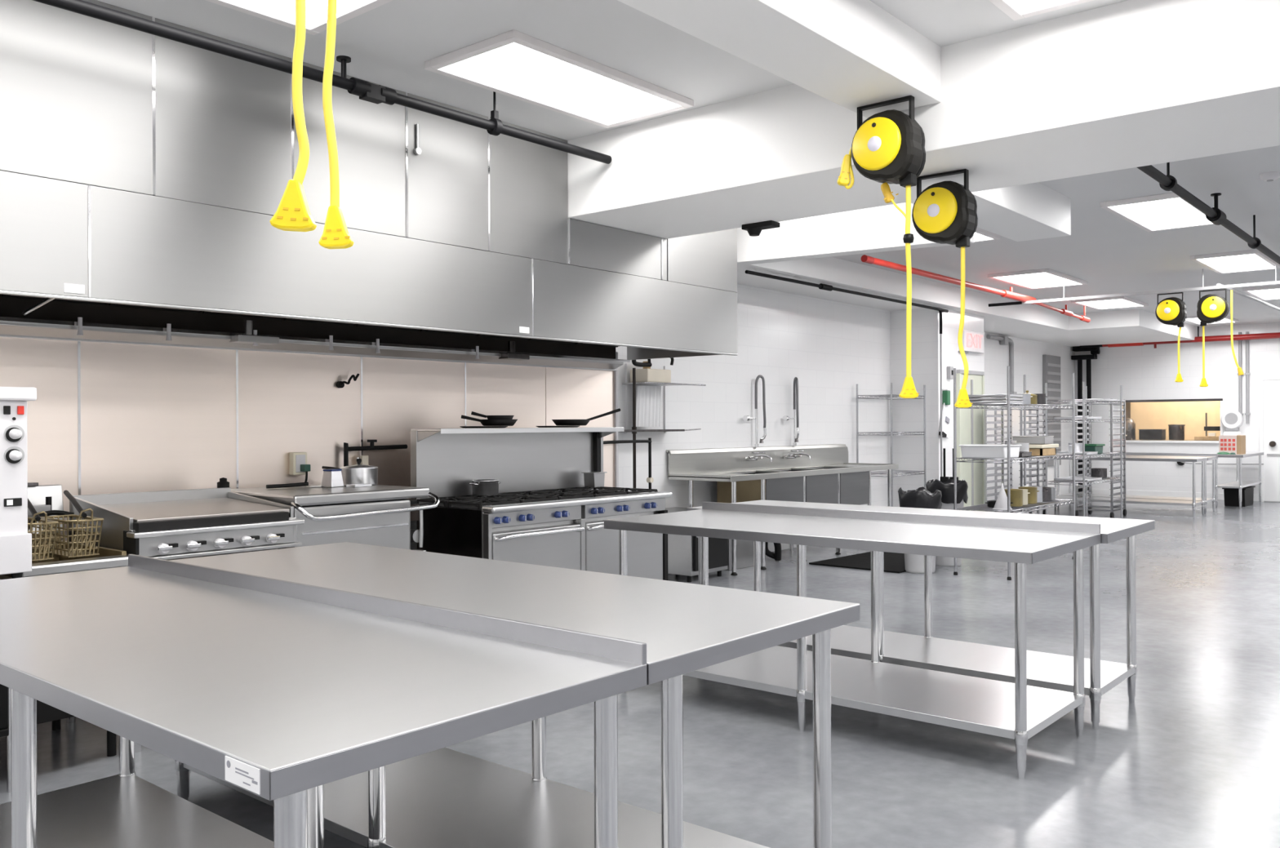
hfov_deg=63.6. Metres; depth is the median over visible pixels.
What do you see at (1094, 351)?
pipe
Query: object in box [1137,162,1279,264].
pipe
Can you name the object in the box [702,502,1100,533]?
backsplash
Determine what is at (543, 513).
gas range
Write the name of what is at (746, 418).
faucet
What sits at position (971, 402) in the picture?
tray
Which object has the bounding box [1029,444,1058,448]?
cutting board
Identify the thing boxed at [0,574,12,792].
stand
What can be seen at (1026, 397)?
cooking pot
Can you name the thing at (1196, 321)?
diffuser
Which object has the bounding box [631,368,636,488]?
standpipe
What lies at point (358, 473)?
saucepan
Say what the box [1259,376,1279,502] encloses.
door
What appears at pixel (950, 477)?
broom
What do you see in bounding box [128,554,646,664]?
backsplash
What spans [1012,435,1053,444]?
tray
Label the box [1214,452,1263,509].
work table
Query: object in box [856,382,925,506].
wire shelving
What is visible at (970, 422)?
door
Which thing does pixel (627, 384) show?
wall shelf
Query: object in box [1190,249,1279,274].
recessed light
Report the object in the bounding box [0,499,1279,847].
floor
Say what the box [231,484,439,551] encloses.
skillet
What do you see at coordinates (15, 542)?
oven
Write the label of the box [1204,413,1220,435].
rail
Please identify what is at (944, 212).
reel
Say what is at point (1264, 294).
diffuser
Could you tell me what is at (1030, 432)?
rack
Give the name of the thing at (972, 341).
exit sign
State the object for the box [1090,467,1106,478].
cooking pot
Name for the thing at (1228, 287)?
rail
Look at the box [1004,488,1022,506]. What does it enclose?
cooking pot
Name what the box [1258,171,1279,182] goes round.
smoke detector
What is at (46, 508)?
scraper
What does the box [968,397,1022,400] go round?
tray
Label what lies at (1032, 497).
cooking pot
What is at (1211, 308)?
reel
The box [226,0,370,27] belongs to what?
diffuser
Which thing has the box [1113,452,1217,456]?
backsplash
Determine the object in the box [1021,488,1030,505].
cooking pot
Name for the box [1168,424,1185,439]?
stockpot
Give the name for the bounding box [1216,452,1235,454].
cloth
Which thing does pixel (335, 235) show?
tap
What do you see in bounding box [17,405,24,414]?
rocker switch
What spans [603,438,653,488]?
pipe
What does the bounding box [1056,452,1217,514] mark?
work table
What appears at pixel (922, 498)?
trash can
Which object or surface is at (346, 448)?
pipe
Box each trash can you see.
[897,486,942,573]
[925,479,968,566]
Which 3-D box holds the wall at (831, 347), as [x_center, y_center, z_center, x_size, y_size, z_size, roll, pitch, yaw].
[0.930,-0.159,10.395,1.230,3.080,24.100,0,0,40]
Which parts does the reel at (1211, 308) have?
cord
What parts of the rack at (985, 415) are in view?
frame, frame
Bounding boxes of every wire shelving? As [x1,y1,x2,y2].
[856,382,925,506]
[953,365,1075,580]
[1044,382,1122,518]
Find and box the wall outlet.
[288,452,310,482]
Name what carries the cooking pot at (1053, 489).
on the wire shelving at (984, 507)
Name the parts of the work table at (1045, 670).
leg, leg, leg, leg, leg, leg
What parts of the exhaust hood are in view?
canopy panel, panel, panel, canopy panel, trough rail, panel, pull rod, panel, panel, panel, canopy panel, panel, panel, panel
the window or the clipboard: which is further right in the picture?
the window
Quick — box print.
[226,760,257,786]
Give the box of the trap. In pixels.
[724,538,781,570]
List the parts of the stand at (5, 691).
leg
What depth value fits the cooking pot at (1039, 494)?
10.06 m
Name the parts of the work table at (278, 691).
leg, leg, leg, leg, leg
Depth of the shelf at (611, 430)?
6.61 m
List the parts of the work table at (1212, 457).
leg, leg, leg, leg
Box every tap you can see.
[270,179,316,231]
[318,205,354,248]
[743,454,772,462]
[783,453,810,459]
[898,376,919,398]
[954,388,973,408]
[1174,373,1183,382]
[1199,377,1208,386]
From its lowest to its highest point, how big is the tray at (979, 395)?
0.025 m
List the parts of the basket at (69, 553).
handle, handle frame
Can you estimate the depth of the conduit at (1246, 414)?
17.96 m
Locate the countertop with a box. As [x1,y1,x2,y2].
[1135,439,1218,440]
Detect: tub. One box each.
[958,444,1022,458]
[1084,444,1105,453]
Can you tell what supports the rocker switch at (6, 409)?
attached to the oven at (15, 542)
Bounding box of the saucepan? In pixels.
[321,458,377,485]
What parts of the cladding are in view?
steel panel, steel panel, steel panel, steel panel, steel panel, steel panel, trim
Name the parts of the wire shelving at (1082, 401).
post, post, wire shelf, wire shelf, wire shelf, wire shelf, post, post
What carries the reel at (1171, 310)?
hanging from the rail at (1228, 287)
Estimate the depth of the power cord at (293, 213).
2.33 m
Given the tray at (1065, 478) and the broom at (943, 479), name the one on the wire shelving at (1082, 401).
the tray at (1065, 478)
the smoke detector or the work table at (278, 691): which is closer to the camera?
the work table at (278, 691)
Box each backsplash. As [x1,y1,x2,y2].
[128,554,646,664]
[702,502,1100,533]
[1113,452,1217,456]
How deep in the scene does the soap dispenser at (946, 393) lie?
12.94 m
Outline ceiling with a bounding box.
[96,0,1279,327]
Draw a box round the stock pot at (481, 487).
[469,479,501,496]
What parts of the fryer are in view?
cabinet door, leg, tank, rail, leg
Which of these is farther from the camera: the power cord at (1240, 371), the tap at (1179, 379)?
the tap at (1179, 379)
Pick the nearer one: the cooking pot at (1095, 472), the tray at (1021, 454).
the tray at (1021, 454)
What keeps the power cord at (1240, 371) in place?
hanging from the rail at (1228, 287)
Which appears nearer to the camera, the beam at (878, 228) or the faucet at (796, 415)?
the beam at (878, 228)
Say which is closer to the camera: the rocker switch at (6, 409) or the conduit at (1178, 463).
the rocker switch at (6, 409)
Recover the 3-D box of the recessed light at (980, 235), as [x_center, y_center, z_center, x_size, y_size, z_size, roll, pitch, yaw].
[2.610,-1.689,9.060,0.620,0.035,1.320,0,0,40]
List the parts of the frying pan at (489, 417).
handle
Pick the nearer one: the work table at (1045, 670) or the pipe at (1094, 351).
the work table at (1045, 670)
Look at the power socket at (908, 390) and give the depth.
4.59 m
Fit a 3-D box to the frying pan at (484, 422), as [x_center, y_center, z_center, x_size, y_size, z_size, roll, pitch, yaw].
[-0.956,-0.022,6.549,0.372,0.070,0.250,0,0,-30]
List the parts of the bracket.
knob, plate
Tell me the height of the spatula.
0.028 m
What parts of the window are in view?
sill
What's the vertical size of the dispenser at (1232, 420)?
0.365 m
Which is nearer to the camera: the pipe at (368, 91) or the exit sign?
the pipe at (368, 91)
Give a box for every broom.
[940,448,949,482]
[949,448,958,479]
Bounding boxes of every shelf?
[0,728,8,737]
[410,426,624,434]
[617,363,706,433]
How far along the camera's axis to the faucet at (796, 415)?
11.33 m
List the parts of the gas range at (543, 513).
panel, corner post, knob, knob, knob, knob, control panel, oven door, door handle, knob, knob, post, knob, door handle, shelf post, knob, shelf post, knob, control panel, oven door, knob, knob, knob, corner post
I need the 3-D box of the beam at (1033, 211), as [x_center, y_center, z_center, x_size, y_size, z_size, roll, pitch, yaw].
[2.242,-1.576,6.932,0.410,0.300,2.700,0,0,40]
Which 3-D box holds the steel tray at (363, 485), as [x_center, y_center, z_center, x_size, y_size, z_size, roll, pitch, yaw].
[-1.546,0.339,5.708,0.070,0.016,0.138,0,0,34]
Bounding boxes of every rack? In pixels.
[983,405,1039,514]
[994,406,1045,514]
[1075,398,1126,518]
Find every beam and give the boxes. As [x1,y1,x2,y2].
[567,0,1279,239]
[617,0,941,118]
[737,202,973,266]
[737,257,1197,346]
[911,182,1071,241]
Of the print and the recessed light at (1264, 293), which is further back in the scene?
the recessed light at (1264, 293)
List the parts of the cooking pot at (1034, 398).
pot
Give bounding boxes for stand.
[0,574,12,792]
[66,551,255,752]
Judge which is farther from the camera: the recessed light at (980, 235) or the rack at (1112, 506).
the rack at (1112, 506)
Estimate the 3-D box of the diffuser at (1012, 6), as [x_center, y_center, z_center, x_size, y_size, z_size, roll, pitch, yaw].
[1.406,-1.689,3.557,0.620,0.020,1.200,0,0,40]
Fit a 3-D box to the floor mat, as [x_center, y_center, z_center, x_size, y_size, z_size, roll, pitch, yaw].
[2.512,1.366,10.401,0.970,0.015,1.540,0,0,40]
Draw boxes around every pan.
[461,415,517,426]
[471,411,514,419]
[551,408,620,426]
[581,471,607,488]
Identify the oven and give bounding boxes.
[0,386,36,578]
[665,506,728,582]
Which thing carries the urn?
on the countertop
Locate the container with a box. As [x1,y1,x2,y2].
[320,468,343,487]
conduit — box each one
[986,334,1017,394]
[1177,462,1263,465]
[1237,332,1243,415]
[1244,331,1250,423]
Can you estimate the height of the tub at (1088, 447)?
0.125 m
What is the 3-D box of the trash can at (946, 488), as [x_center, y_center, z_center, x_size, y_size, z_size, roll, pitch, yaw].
[2.994,0.951,10.067,0.397,0.843,0.396,0,0,40]
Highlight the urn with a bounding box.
[1122,417,1135,439]
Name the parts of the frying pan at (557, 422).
handle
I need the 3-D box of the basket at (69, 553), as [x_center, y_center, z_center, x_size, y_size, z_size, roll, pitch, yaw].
[-2.395,0.420,4.340,0.406,0.263,0.147,0,0,40]
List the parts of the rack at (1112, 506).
frame, frame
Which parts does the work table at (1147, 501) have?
leg, leg, leg, leg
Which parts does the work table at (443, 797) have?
leg, leg, leg, leg, leg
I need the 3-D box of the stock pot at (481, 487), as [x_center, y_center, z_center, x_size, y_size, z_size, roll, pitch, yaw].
[-0.973,0.400,6.495,0.206,0.094,0.172,0,0,-13]
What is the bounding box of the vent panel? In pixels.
[1042,354,1061,466]
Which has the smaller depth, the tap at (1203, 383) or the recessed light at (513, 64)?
the recessed light at (513, 64)
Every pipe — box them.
[31,0,611,164]
[343,440,407,466]
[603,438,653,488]
[745,270,948,476]
[861,254,1090,322]
[1071,346,1099,493]
[1080,326,1279,348]
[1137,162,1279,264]
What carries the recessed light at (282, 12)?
in the ceiling
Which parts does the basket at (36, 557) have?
handle, handle frame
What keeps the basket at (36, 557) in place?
in the fryer
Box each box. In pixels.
[946,366,953,379]
[1137,429,1165,439]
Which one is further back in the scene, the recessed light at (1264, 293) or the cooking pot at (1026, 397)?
the recessed light at (1264, 293)
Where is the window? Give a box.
[1116,398,1222,443]
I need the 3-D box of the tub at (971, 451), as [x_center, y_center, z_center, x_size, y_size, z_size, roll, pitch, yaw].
[3.192,0.247,9.406,0.420,0.118,0.420,0,0,40]
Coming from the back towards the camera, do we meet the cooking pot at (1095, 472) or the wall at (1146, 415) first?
the wall at (1146, 415)
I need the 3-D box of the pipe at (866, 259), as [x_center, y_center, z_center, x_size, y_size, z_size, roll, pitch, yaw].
[4.276,-1.580,12.189,0.115,0.264,6.842,0,0,40]
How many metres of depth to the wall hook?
6.16 m
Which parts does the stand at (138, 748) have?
leg, leg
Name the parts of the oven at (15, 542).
control panel, knob, knob, panel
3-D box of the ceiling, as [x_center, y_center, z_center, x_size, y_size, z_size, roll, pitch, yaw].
[5.726,-1.796,8.050,11.600,0.150,26.700,0,0,40]
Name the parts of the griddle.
knob, lever, knob, lever, plate, control panel, knob, lever, valve knob, knob, lever, knob, lever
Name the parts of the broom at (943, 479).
handle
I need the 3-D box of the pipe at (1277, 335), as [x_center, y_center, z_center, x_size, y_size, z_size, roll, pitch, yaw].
[12.575,-1.562,15.945,11.100,0.350,0.124,0,0,40]
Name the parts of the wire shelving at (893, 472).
post, wire shelf, wire shelf, post, wire shelf, post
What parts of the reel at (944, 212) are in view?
cord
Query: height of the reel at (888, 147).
1.338 m
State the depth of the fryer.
4.25 m
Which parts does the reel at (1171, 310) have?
cord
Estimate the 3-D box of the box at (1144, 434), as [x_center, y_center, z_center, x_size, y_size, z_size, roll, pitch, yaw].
[9.747,0.198,19.640,0.420,0.200,0.320,0,0,40]
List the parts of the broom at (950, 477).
handle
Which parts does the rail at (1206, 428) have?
post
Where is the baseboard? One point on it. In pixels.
(1105, 491)
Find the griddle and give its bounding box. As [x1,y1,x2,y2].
[68,477,304,559]
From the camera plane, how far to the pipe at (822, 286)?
11.56 m
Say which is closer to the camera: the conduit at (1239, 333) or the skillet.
the skillet
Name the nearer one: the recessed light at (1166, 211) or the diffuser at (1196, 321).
the recessed light at (1166, 211)
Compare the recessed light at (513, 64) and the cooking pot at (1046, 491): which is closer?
the recessed light at (513, 64)
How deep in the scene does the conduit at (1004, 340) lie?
17.22 m
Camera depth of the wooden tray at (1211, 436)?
18.84 m
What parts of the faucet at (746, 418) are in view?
spray handle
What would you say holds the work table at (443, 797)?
on the floor
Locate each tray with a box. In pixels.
[346,483,372,487]
[968,394,1022,398]
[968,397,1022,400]
[969,400,1022,404]
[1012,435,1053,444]
[1018,451,1031,457]
[1053,416,1101,419]
[1053,476,1102,481]
[1056,451,1097,455]
[1075,398,1116,400]
[1194,432,1218,439]
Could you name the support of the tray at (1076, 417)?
on the wire shelving at (1082, 401)
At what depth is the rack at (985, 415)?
13.60 m
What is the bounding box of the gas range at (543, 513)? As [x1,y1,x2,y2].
[410,426,672,580]
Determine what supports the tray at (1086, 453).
on the wire shelving at (1082, 401)
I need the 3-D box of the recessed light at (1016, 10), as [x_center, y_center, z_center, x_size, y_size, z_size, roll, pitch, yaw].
[1.406,-1.687,3.557,0.710,0.035,1.290,0,0,40]
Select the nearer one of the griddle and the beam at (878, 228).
the griddle
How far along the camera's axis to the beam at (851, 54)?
4.08 m
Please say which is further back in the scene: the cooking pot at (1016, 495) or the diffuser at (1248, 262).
the diffuser at (1248, 262)
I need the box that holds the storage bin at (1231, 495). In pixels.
[1222,485,1255,506]
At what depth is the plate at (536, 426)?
6.87 m
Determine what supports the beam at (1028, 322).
attached to the ceiling
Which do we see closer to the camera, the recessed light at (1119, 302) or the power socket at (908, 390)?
the power socket at (908, 390)
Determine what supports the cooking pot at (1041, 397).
on the wire shelving at (984, 507)
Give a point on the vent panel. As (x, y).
(1051, 364)
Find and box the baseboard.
[1077,488,1274,502]
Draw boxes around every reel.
[837,95,925,398]
[911,168,977,408]
[1155,292,1186,382]
[1196,288,1229,386]
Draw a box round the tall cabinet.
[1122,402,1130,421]
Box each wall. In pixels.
[615,284,1075,551]
[1075,322,1279,494]
[1130,400,1220,439]
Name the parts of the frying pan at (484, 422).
handle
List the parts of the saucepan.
handle, lid, lid knob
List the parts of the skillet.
lid, gear plate, crank lever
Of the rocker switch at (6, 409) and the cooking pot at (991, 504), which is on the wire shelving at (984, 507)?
the cooking pot at (991, 504)
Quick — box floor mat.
[808,551,906,573]
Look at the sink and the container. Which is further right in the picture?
the sink
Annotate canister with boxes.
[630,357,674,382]
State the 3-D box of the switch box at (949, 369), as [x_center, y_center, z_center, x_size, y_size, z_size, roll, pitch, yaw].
[3.937,-0.650,13.091,0.060,0.160,0.100,0,0,40]
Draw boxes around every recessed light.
[204,0,393,35]
[424,29,693,128]
[934,227,1000,247]
[987,268,1087,288]
[988,0,1094,20]
[1071,296,1148,309]
[1100,192,1213,231]
[1185,315,1239,324]
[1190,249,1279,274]
[1242,285,1279,300]
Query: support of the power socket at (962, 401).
on the reel at (944, 212)
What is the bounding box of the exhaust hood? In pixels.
[0,0,737,371]
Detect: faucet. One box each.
[742,374,766,453]
[782,377,803,452]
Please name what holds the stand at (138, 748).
on the floor
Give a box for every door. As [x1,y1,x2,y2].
[955,369,984,511]
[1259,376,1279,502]
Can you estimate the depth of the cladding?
5.70 m
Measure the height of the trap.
0.393 m
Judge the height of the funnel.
0.236 m
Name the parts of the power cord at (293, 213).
cord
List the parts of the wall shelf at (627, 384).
hanging apron, rail, rail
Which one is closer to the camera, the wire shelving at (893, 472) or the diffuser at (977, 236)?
the diffuser at (977, 236)
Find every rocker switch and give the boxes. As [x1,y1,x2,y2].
[3,405,10,414]
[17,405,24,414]
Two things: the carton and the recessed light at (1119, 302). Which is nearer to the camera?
the recessed light at (1119, 302)
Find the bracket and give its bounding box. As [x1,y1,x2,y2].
[742,220,779,236]
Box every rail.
[988,265,1279,311]
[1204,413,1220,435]
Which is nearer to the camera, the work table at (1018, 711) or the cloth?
the work table at (1018, 711)
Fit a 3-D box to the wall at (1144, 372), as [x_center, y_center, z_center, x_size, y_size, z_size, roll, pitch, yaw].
[12.774,-0.207,16.252,11.400,3.080,0.120,0,0,40]
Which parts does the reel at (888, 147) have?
feed cord, spare cord, cord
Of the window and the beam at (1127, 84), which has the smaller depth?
the beam at (1127, 84)
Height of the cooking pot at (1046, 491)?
0.133 m
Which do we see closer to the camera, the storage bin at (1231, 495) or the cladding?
the cladding
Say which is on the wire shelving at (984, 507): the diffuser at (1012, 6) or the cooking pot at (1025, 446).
the cooking pot at (1025, 446)
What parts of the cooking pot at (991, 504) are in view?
pot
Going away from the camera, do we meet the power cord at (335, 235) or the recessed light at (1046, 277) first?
the power cord at (335, 235)
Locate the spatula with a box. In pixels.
[266,482,321,488]
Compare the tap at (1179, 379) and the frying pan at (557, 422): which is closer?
the frying pan at (557, 422)
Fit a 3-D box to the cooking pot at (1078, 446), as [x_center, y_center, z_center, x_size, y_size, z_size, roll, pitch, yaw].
[5.519,0.301,13.069,0.187,0.123,0.190,0,0,27]
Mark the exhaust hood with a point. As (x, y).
(144, 176)
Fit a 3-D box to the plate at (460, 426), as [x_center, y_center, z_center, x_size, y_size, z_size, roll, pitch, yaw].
[-0.981,0.019,6.488,0.300,0.011,0.300,0,0,-12]
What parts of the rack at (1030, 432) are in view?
frame, frame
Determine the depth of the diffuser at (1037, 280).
12.14 m
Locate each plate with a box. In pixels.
[460,426,507,427]
[536,426,579,427]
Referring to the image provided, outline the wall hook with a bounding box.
[336,373,359,388]
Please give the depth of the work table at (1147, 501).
15.38 m
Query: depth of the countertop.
19.07 m
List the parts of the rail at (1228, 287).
rail, rail, hanger rod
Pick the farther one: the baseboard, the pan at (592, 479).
the baseboard
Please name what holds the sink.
on the floor
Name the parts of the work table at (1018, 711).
leg, leg, leg, leg, leg, leg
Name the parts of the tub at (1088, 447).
lid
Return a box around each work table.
[0,554,647,847]
[127,542,859,847]
[604,502,1101,779]
[686,499,1155,729]
[1039,455,1207,517]
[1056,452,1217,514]
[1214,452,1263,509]
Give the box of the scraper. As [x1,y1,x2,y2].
[27,496,74,529]
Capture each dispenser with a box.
[942,388,951,404]
[1221,410,1244,431]
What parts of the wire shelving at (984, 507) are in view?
post, post, wire shelf, wire shelf, wire shelf, post, post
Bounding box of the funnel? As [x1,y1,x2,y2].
[992,483,1012,510]
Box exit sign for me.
[958,329,984,353]
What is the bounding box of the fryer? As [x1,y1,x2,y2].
[2,482,128,756]
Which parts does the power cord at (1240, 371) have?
cord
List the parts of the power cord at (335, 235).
cord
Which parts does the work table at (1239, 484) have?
leg, leg, leg, leg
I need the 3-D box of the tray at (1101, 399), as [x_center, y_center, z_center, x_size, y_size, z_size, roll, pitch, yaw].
[6.049,-0.317,13.732,0.408,0.025,0.556,0,0,40]
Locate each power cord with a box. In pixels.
[270,0,316,231]
[318,0,354,248]
[1230,289,1244,375]
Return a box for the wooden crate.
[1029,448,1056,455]
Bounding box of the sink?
[666,444,898,575]
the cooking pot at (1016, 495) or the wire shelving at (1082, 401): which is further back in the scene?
the wire shelving at (1082, 401)
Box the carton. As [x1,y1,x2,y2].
[1218,431,1245,454]
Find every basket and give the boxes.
[27,498,58,562]
[38,490,103,559]
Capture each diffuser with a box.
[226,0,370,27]
[973,232,990,240]
[996,272,1079,288]
[1006,0,1068,12]
[1078,298,1141,308]
[1186,318,1230,324]
[1198,253,1275,272]
[1249,288,1279,299]
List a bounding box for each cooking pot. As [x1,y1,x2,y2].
[985,500,1013,507]
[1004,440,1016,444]
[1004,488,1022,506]
[1012,443,1029,451]
[1014,393,1032,404]
[1018,486,1039,503]
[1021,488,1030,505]
[1023,485,1042,502]
[1025,390,1037,404]
[1032,393,1048,404]
[1042,486,1051,501]
[1045,486,1057,500]
[1067,443,1082,452]
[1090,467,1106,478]
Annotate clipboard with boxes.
[938,403,952,438]
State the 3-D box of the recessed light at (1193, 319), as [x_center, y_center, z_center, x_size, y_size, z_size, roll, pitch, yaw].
[9.354,-1.714,16.958,0.620,0.035,1.290,0,0,40]
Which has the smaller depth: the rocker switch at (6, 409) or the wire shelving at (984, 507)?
the rocker switch at (6, 409)
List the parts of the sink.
leg, leg, bowl, splash panel, leg, leg, leg, leg, leg, leg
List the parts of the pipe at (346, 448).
valve handle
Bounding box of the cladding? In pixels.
[0,337,618,541]
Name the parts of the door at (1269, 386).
knob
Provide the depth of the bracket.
6.36 m
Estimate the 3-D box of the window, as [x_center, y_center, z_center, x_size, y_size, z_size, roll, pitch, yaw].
[9.677,-0.052,18.855,1.780,0.790,0.210,0,0,40]
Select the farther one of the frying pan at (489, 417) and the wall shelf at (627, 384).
the wall shelf at (627, 384)
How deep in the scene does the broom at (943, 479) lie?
12.73 m
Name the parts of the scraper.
blade, knob, handle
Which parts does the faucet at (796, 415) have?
spray handle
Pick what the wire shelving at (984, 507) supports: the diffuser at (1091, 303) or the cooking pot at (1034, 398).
the cooking pot at (1034, 398)

